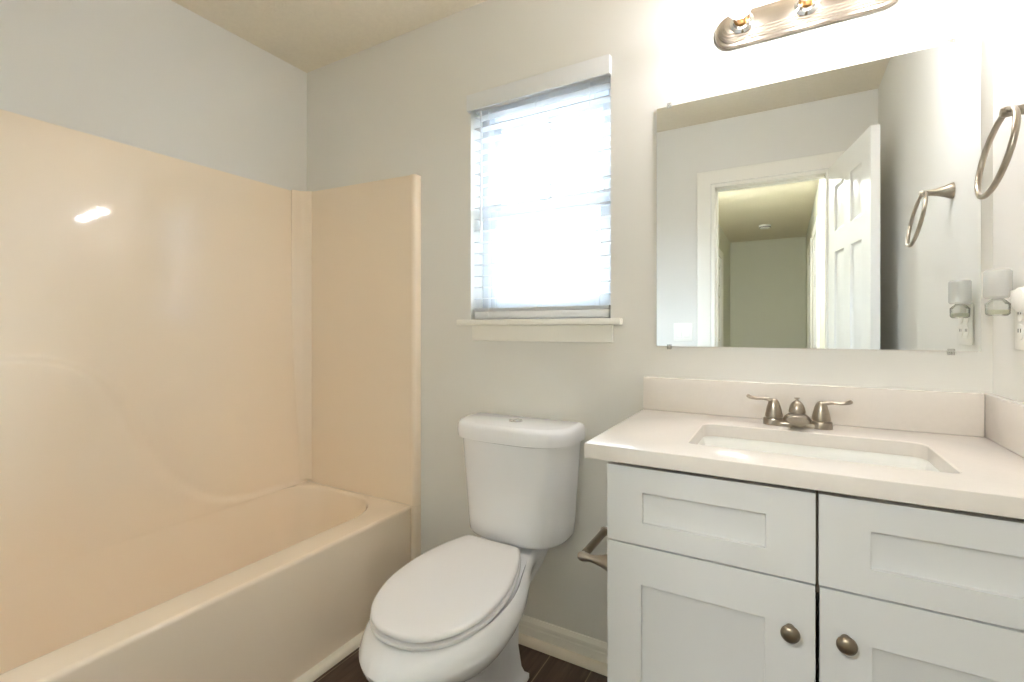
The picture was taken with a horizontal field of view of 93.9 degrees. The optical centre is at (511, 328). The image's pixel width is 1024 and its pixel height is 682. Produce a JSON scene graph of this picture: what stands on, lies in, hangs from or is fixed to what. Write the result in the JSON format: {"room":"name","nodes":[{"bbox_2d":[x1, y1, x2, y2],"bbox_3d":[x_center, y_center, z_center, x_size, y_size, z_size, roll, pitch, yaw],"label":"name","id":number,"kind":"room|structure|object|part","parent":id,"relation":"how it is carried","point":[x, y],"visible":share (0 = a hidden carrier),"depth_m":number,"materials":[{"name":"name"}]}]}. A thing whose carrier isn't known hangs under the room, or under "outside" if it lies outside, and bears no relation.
{"room":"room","nodes":[
{"label":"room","id":0,"kind":"room"},
{"bbox_2d":[0,0,306,190],"bbox_3d":[-1.503,-0.063,1.659,0.120,2.424,1.732,0,0,30],"label":"wall","id":1,"kind":"structure","parent":0,"point":[157,76],"depth_m":1.81,"materials":[{"name":"paint"}]},
{"bbox_2d":[0,109,420,578],"bbox_3d":[-1.099,0.240,1.505,0.734,1.816,1.600,0,0,30],"label":"tub surround","id":2,"kind":"object","parent":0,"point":[181,340],"visible":1,"depth_m":1.87,"materials":[{"name":"beige plastic"}]},
{"bbox_3d":[-0.705,0.037,2.181,0.717,1.409,0.036,0,0,30],"label":"panel","id":3,"kind":"part","parent":2,"relation":"part of","materials":[{"name":"beige plastic"}]},
{"bbox_2d":[172,0,486,72],"bbox_3d":[-1.458,-1.300,-0.913,2.742,0.050,6.460,0,0,30],"label":"ceiling","id":4,"kind":"structure","parent":0,"point":[308,35],"depth_m":1.98,"materials":[{"name":"white paint"}]},
{"bbox_2d":[313,644,606,681],"bbox_3d":[-0.326,1.174,1.076,2.742,0.050,1.882,0,0,30],"label":"floor","id":5,"kind":"structure","parent":0,"point":[541,667],"depth_m":1.61,"materials":[{"name":"brown tile"}]},
{"bbox_2d":[0,481,410,681],"bbox_3d":[-1.115,0.946,1.498,0.700,0.406,1.570,0,0,30],"label":"bathtub","id":6,"kind":"object","parent":5,"relation":"on","point":[267,587],"visible":1,"depth_m":1.56,"materials":[{"name":"beige plastic"}]},
{"bbox_2d":[359,412,585,681],"bbox_3d":[-0.127,0.732,1.419,0.447,0.834,0.757,0,0,30],"label":"toilet","id":7,"kind":"object","parent":5,"relation":"on","point":[453,612],"visible":1,"depth_m":1.44,"materials":[{"name":"ceramic"}]},
{"bbox_3d":[-0.173,0.731,1.348,0.349,0.042,0.492,0,0,30],"label":"seat","id":8,"kind":"part","parent":7,"relation":"part of","materials":[{"name":"plastic"}]},
{"bbox_3d":[-0.173,0.713,1.348,0.344,0.044,0.487,0,0,30],"label":"seat lid","id":9,"kind":"part","parent":7,"relation":"part of","materials":[{"name":"plastic"}]},
{"bbox_3d":[-0.133,0.931,1.408,0.389,0.435,0.731,0,0,30],"label":"bowl","id":10,"kind":"part","parent":7,"relation":"part of","materials":[{"name":"ceramic"}]},
{"bbox_3d":[0.007,0.350,1.654,0.447,0.058,0.216,0,0,30],"label":"tank lid","id":11,"kind":"part","parent":7,"relation":"part of","materials":[{"name":"ceramic"}]},
{"bbox_3d":[0.009,0.547,1.657,0.420,0.348,0.196,0,0,30],"label":"tank","id":12,"kind":"part","parent":7,"relation":"part of","materials":[{"name":"ceramic"}]},
{"bbox_2d":[607,461,1023,681],"bbox_3d":[0.672,0.721,1.091,0.778,0.856,0.541,0,0,30],"label":"vanity cabinet","id":13,"kind":"object","parent":5,"relation":"on","point":[710,578],"visible":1,"depth_m":0.89,"materials":[{"name":"paint"}]},
{"bbox_2d":[577,526,606,570],"bbox_3d":[0.239,0.549,1.210,0.090,0.046,0.212,0,0,30],"label":"toilet paper holder","id":14,"kind":"object","parent":13,"relation":"attached to","point":[585,555],"visible":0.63,"depth_m":1.15,"materials":[{"name":"silver metal"}]},
{"bbox_3d":[0.198,0.549,1.138,0.090,0.046,0.046,0,0,30],"label":"post","id":15,"kind":"part","parent":14,"relation":"part of","materials":[{"name":"silver metal"}]},
{"bbox_3d":[0.391,0.759,0.985,0.395,0.570,0.018,0,0,30],"label":"door","id":16,"kind":"part","parent":13,"relation":"part of","materials":[{"name":"paint"}]},
{"bbox_3d":[0.391,0.386,0.985,0.396,0.167,0.018,0,0,30],"label":"drawer","id":17,"kind":"part","parent":13,"relation":"part of","materials":[{"name":"paint"}]},
{"bbox_3d":[0.516,0.563,0.886,0.033,0.033,0.031,0,0,30],"label":"knob","id":18,"kind":"part","parent":13,"relation":"part of","materials":[{"name":"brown metal"}]},
{"bbox_2d":[584,376,1023,518],"bbox_3d":[0.657,0.223,1.115,0.828,0.138,0.540,0,0,30],"label":"countertop","id":19,"kind":"structure","parent":13,"relation":"on","point":[975,441],"depth_m":1.11,"materials":[{"name":"white stone"}]},
{"bbox_2d":[746,394,852,429],"bbox_3d":[0.743,0.218,1.244,0.243,0.079,0.115,0,0,30],"label":"faucet","id":20,"kind":"object","parent":19,"relation":"on","point":[796,417],"visible":1,"depth_m":1.25,"materials":[{"name":"silver metal"}]},
{"bbox_3d":[0.682,0.193,1.307,0.077,0.029,0.019,0,0,24],"label":"lever","id":21,"kind":"part","parent":20,"relation":"part of","materials":[{"name":"silver metal"}]},
{"bbox_3d":[0.710,0.222,1.296,0.052,0.070,0.051,0,0,30],"label":"handle","id":22,"kind":"part","parent":20,"relation":"part of","materials":[{"name":"silver metal"}]},
{"bbox_3d":[0.758,0.203,1.271,0.040,0.042,0.039,0,0,30],"label":"lift rod","id":23,"kind":"part","parent":20,"relation":"part of","materials":[{"name":"silver metal"}]},
{"bbox_3d":[0.743,0.233,1.244,0.074,0.031,0.115,0,0,30],"label":"spout","id":24,"kind":"part","parent":20,"relation":"part of","materials":[{"name":"silver metal"}]},
{"bbox_3d":[0.757,0.253,1.269,0.156,0.010,0.043,0,0,30],"label":"plate","id":25,"kind":"part","parent":20,"relation":"part of","materials":[{"name":"silver metal"}]},
{"bbox_3d":[0.803,0.222,1.242,0.052,0.070,0.051,0,0,30],"label":"handle","id":26,"kind":"part","parent":20,"relation":"part of","materials":[{"name":"silver metal"}]},
{"bbox_3d":[0.828,0.193,1.225,0.077,0.029,0.019,0,0,35],"label":"lever","id":27,"kind":"part","parent":20,"relation":"part of","materials":[{"name":"silver metal"}]},
{"bbox_2d":[697,436,939,471],"bbox_3d":[0.665,0.363,1.081,0.507,0.142,0.307,0,0,30],"label":"undermount sink","id":28,"kind":"object","parent":19,"relation":"in","point":[892,460],"visible":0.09,"depth_m":1.18,"materials":[{"name":"ceramic"}]},
{"bbox_3d":[0.567,0.393,0.907,0.742,0.201,0.017,0,0,30],"label":"rail","id":29,"kind":"part","parent":13,"relation":"part of","materials":[{"name":"white wood"}]},
{"bbox_3d":[0.590,0.556,0.844,0.033,0.033,0.031,0,0,30],"label":"knob","id":30,"kind":"part","parent":13,"relation":"part of","materials":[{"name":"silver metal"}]},
{"bbox_3d":[0.732,0.386,0.791,0.378,0.167,0.018,0,0,30],"label":"drawer","id":31,"kind":"part","parent":13,"relation":"part of","materials":[{"name":"paint"}]},
{"bbox_3d":[0.732,0.759,0.791,0.376,0.570,0.018,0,0,30],"label":"door","id":32,"kind":"part","parent":13,"relation":"part of","materials":[{"name":"paint"}]},
{"bbox_2d":[307,0,992,641],"bbox_3d":[0.102,-0.063,1.829,2.742,2.424,0.150,0,0,30],"label":"wall","id":33,"kind":"structure","parent":0,"point":[395,107],"depth_m":1.67,"materials":[{"name":"paint"}]},
{"bbox_2d":[293,631,363,681],"bbox_3d":[-0.804,1.136,1.310,0.026,0.026,1.575,0,0,30],"label":"trim","id":34,"kind":"structure","parent":33,"relation":"attached to","point":[312,674],"depth_m":1.63,"materials":[{"name":"white wood"}]},
{"bbox_2d":[457,89,622,342],"bbox_3d":[0.111,-0.420,1.806,0.662,0.932,0.180,0,0,30],"label":"window","id":35,"kind":"structure","parent":33,"relation":"in","point":[563,329],"depth_m":1.81,"materials":[{"name":"plastic"}]},
{"bbox_2d":[467,54,610,318],"bbox_3d":[0.093,-0.478,1.771,0.580,0.879,0.084,0,0,30],"label":"window blind","id":36,"kind":"object","parent":35,"relation":"attached to","point":[593,75],"visible":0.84,"depth_m":1.75,"materials":[{"name":"white plastic"}]},
{"bbox_3d":[-0.078,-0.451,1.884,0.002,0.800,0.055,0,0,30],"label":"ladder cord","id":37,"kind":"part","parent":36,"relation":"part of","materials":[{"name":"white fabric"}]},
{"bbox_3d":[0.102,-0.451,1.781,0.002,0.800,0.055,0,0,30],"label":"ladder cord","id":38,"kind":"part","parent":36,"relation":"part of","materials":[{"name":"white fabric"}]},
{"bbox_3d":[0.102,-0.871,1.781,0.552,0.028,0.043,0,0,30],"label":"head rail","id":39,"kind":"part","parent":36,"relation":"part of","materials":[{"name":"white plastic"}]},
{"bbox_3d":[0.102,-0.053,1.781,0.552,0.030,0.050,0,0,30],"label":"rail","id":40,"kind":"part","parent":36,"relation":"part of","materials":[{"name":"white plastic"}]},
{"bbox_3d":[0.282,-0.451,1.679,0.002,0.800,0.055,0,0,30],"label":"ladder cord","id":41,"kind":"part","parent":36,"relation":"part of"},
{"bbox_3d":[0.095,-0.025,1.778,0.662,0.022,0.114,0,0,30],"label":"sill","id":42,"kind":"part","parent":35,"relation":"part of","materials":[{"name":"paint"}]},
{"bbox_3d":[0.143,-0.461,1.855,0.570,0.850,0.065,0,0,30],"label":"frame","id":43,"kind":"part","parent":35,"relation":"part of","materials":[{"name":"plastic"}]},
{"bbox_3d":[0.136,-0.274,1.842,0.500,0.404,0.030,0,0,30],"label":"sash","id":44,"kind":"part","parent":35,"relation":"part of","materials":[{"name":"plastic"}]},
{"bbox_3d":[0.151,-0.650,1.869,0.500,0.401,0.030,0,0,30],"label":"sash","id":45,"kind":"part","parent":35,"relation":"part of","materials":[{"name":"plastic"}]},
{"bbox_2d":[518,633,606,675],"bbox_3d":[0.046,1.137,1.746,0.953,0.024,0.024,0,0,30],"label":"trim","id":46,"kind":"structure","parent":33,"relation":"attached to","point":[588,663],"depth_m":1.67,"materials":[{"name":"white wood"}]},
{"bbox_2d":[519,615,606,663],"bbox_3d":[0.044,1.105,1.768,0.978,0.087,0.014,0,0,30],"label":"baseboard","id":47,"kind":"structure","parent":33,"relation":"attached to","point":[587,646],"depth_m":1.68,"materials":[{"name":"paint"}]},
{"bbox_2d":[715,0,897,49],"bbox_3d":[0.773,-0.883,1.267,0.452,0.100,0.161,0,0,30],"label":"vanity light","id":48,"kind":"object","parent":33,"relation":"attached to","point":[748,26],"visible":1,"depth_m":1.33,"materials":[{"name":"silver metal"}]},
{"bbox_3d":[0.622,-0.883,1.306,0.068,0.068,0.080,0,0,30],"label":"bulb","id":49,"kind":"part","parent":48,"relation":"part of","materials":[{"name":"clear glass"}]},
{"bbox_3d":[0.648,-0.883,1.351,0.029,0.029,0.024,0,0,30],"label":"bulb","id":50,"kind":"part","parent":48,"relation":"part of","materials":[{"name":"white glass"}]},
{"bbox_2d":[730,12,753,33],"bbox_3d":[0.659,-0.883,1.370,0.062,0.062,0.021,0,0,30],"label":"socket","id":51,"kind":"object","parent":48,"relation":"attached to","point":[745,26],"depth_m":1.37,"materials":[{"name":"silver metal"}]},
{"bbox_3d":[0.787,-0.883,1.272,0.029,0.029,0.024,0,0,30],"label":"bulb","id":52,"kind":"part","parent":48,"relation":"part of","materials":[{"name":"white glass"}]},
{"bbox_2d":[794,0,820,15],"bbox_3d":[0.798,-0.883,1.291,0.062,0.062,0.021,0,0,30],"label":"socket","id":53,"kind":"object","parent":48,"relation":"attached to","point":[812,7],"depth_m":1.29,"materials":[{"name":"silver metal"}]},
{"bbox_2d":[643,376,984,436],"bbox_3d":[0.778,0.206,1.346,0.810,0.104,0.019,0,0,30],"label":"backsplash","id":54,"kind":"structure","parent":33,"relation":"attached to","point":[930,411],"depth_m":1.28,"materials":[{"name":"white stone"}]},
{"bbox_2d":[656,37,980,354],"bbox_3d":[0.796,-0.325,1.341,0.769,0.778,0.010,0,0,30],"label":"wall mirror","id":55,"kind":"object","parent":33,"relation":"attached to","point":[839,208],"visible":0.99,"depth_m":1.30,"materials":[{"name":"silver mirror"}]},
{"bbox_2d":[983,269,1012,298],"bbox_3d":[1.059,-0.097,1.042,0.045,0.062,0.056,0,0,30],"label":"shade","id":56,"kind":"object","parent":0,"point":[986,274],"depth_m":1.04,"materials":[{"name":"plastic"}]},
{"bbox_2d":[993,0,1023,402],"bbox_3d":[0.776,-0.063,0.363,0.120,2.424,1.732,0,0,30],"label":"wall","id":57,"kind":"structure","parent":0,"point":[1008,15],"depth_m":1.07,"materials":[{"name":"paint"}]},
{"bbox_2d":[974,104,1023,199],"bbox_3d":[0.948,-0.341,0.893,0.105,0.183,0.169,0,0,30],"label":"towel ring","id":58,"kind":"object","parent":57,"relation":"attached to","point":[1015,111],"visible":1,"depth_m":0.89,"materials":[{"name":"silver metal"}]},
{"bbox_3d":[0.959,-0.409,0.887,0.080,0.047,0.047,0,0,30],"label":"post","id":59,"kind":"part","parent":58,"relation":"part of","materials":[{"name":"silver metal"}]},
{"bbox_2d":[983,269,1023,315],"bbox_3d":[1.043,-0.078,1.012,0.046,0.100,0.125,0,0,30],"label":"air freshener","id":60,"kind":"object","parent":57,"relation":"attached to","point":[1016,296],"visible":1,"depth_m":1.03,"materials":[{"name":"plastic"}]},
{"bbox_2d":[985,298,1010,315],"bbox_3d":[1.059,-0.047,1.042,0.040,0.038,0.049,0,0,30],"label":"bottle","id":61,"kind":"object","parent":60,"relation":"on","point":[987,312],"depth_m":1.04,"materials":[{"name":"plastic"}]},
{"bbox_2d":[1015,311,1023,349],"bbox_3d":[1.050,-0.011,0.975,0.008,0.110,0.113,0,0,30],"label":"electrical outlet","id":62,"kind":"object","parent":57,"relation":"attached to","point":[1019,317],"visible":0.82,"depth_m":1.00,"materials":[{"name":"white plastic"}]},
{"bbox_2d":[1016,312,1023,339],"bbox_3d":[1.048,-0.012,0.976,0.002,0.072,0.082,0,0,30],"label":"receptacle","id":63,"kind":"object","parent":62,"relation":"attached to","point":[1019,316],"depth_m":1.00,"materials":[{"name":"white plastic"}]}
]}

